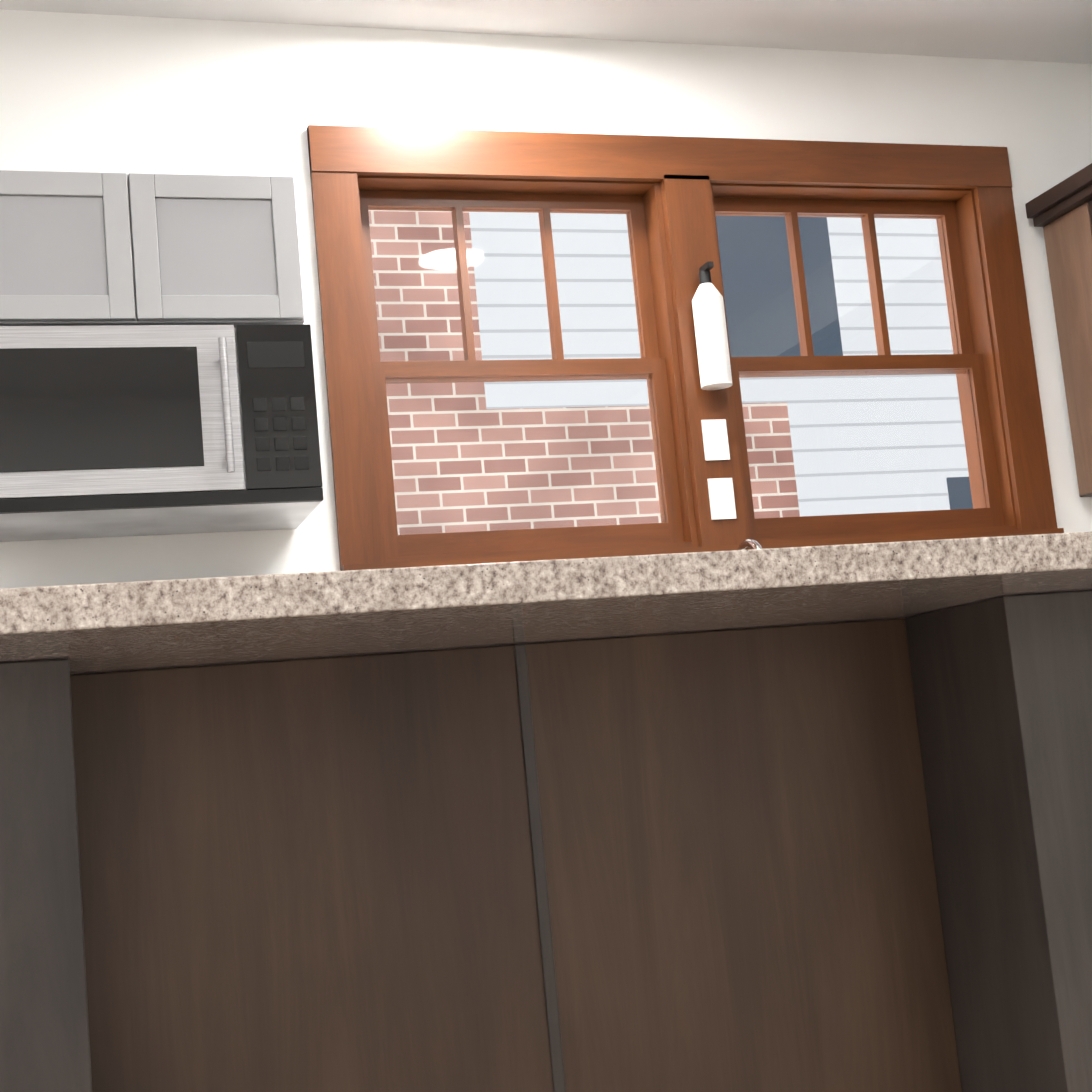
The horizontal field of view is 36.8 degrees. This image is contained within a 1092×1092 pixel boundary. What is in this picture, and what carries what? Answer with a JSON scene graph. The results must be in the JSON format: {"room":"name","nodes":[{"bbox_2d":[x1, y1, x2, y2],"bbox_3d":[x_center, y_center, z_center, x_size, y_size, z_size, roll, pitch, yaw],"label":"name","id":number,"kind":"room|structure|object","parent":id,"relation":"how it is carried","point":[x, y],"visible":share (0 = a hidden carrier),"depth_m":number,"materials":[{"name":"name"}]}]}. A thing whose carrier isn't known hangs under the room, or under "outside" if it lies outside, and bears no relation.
{"room":"kitchen","nodes":[
{"label":"kitchen","id":0,"kind":"room"},
{"bbox_2d":[0,9,1091,588],"bbox_3d":[-1.254,0.004,3.956,7.660,2.640,0.220,-3,-8,-18],"label":"wall","id":1,"kind":"structure","parent":0,"point":[112,93],"depth_m":4.30,"materials":[{"name":"white paint"}]},
{"bbox_2d":[0,170,304,327],"bbox_3d":[-0.978,-0.646,3.842,0.757,0.347,0.349,-3,-8,-18],"label":"upper cabinet","id":2,"kind":"object","parent":1,"relation":"attached to","point":[93,249],"visible":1,"depth_m":3.69,"materials":[{"name":"grey wood"}]},
{"bbox_2d":[0,324,322,541],"bbox_3d":[-0.926,-0.258,3.741,0.757,0.404,0.449,-3,-8,-18],"label":"over-the-range microwave","id":3,"kind":"object","parent":2,"relation":"attached to","point":[125,430],"visible":1,"depth_m":3.59,"materials":[{"name":"silver metal"}]},
{"bbox_2d":[307,125,1063,570],"bbox_3d":[0.402,-0.480,4.518,2.061,1.271,0.250,-3,-8,-18],"label":"double window","id":4,"kind":"structure","parent":1,"relation":"in","point":[671,197],"depth_m":4.46,"materials":[{"name":"brown wood"}]},
{"bbox_2d":[692,261,732,389],"bbox_3d":[0.439,-0.587,4.388,0.084,0.330,0.092,-3,-8,-18],"label":"fire extinguisher","id":5,"kind":"object","parent":4,"relation":"attached to","point":[711,337],"visible":1,"depth_m":4.35,"materials":[{"name":"white metal"}]},
{"bbox_2d":[0,0,1091,63],"bbox_3d":[2.201,-1.891,2.634,14.000,0.120,5.700,-3,-8,-18],"label":"ceiling","id":6,"kind":"structure","parent":0,"point":[1059,31],"depth_m":4.46,"materials":[{"name":"white paint"}]},
{"bbox_2d":[737,539,762,549],"bbox_3d":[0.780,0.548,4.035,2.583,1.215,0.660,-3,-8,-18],"label":"faucet","id":7,"kind":"object","parent":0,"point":[746,544],"visible":0.06,"depth_m":3.66,"materials":[{"name":"silver metal"}]},
{"bbox_3d":[0.252,0.942,1.561,9.370,0.120,5.700,-3,-8,-18],"label":"floor","id":8,"kind":"structure","parent":0,"visible":0},
{"bbox_2d":[0,592,1091,1091],"bbox_3d":[-0.085,0.566,2.183,2.361,0.849,0.688,-3,-8,-18],"label":"kitchen island","id":9,"kind":"object","parent":8,"relation":"on","point":[812,818],"depth_m":2.12,"materials":[{"name":"wood"}]},
{"bbox_2d":[0,532,1091,659],"bbox_3d":[0.010,0.098,2.134,2.640,0.042,0.915,-3,-8,-18],"label":"island countertop","id":10,"kind":"structure","parent":9,"relation":"on","point":[101,619],"depth_m":1.70,"materials":[{"name":"beige stone"}]},
{"bbox_3d":[2.859,-0.556,2.623,0.600,2.640,4.900,-3,-8,-18],"label":"wall","id":11,"kind":"structure","parent":0,"visible":0},
{"bbox_2d":[1033,183,1091,496],"bbox_3d":[1.690,-0.578,4.691,0.345,0.825,0.307,-3,-8,-18],"label":"upper cabinet","id":12,"kind":"object","parent":11,"relation":"attached to","point":[1060,213],"depth_m":4.68,"materials":[{"name":"brown wood"}]},
{"label":"outside","id":13,"kind":"structure","parent":0,"visible":0},
{"bbox_2d":[368,210,799,534],"bbox_3d":[-0.979,-0.972,5.792,11.000,7.000,0.020,-3,-8,-18],"label":"brick","id":14,"kind":"object","parent":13,"point":[411,449],"depth_m":5.95,"materials":[{"name":"red brick"}]},
{"bbox_2d":[469,212,972,516],"bbox_3d":[2.307,-1.520,7.753,9.500,8.000,0.035,-3,-8,-18],"label":"siding","id":15,"kind":"object","parent":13,"point":[911,326],"depth_m":7.25,"materials":[{"name":"white wood"}]}
]}

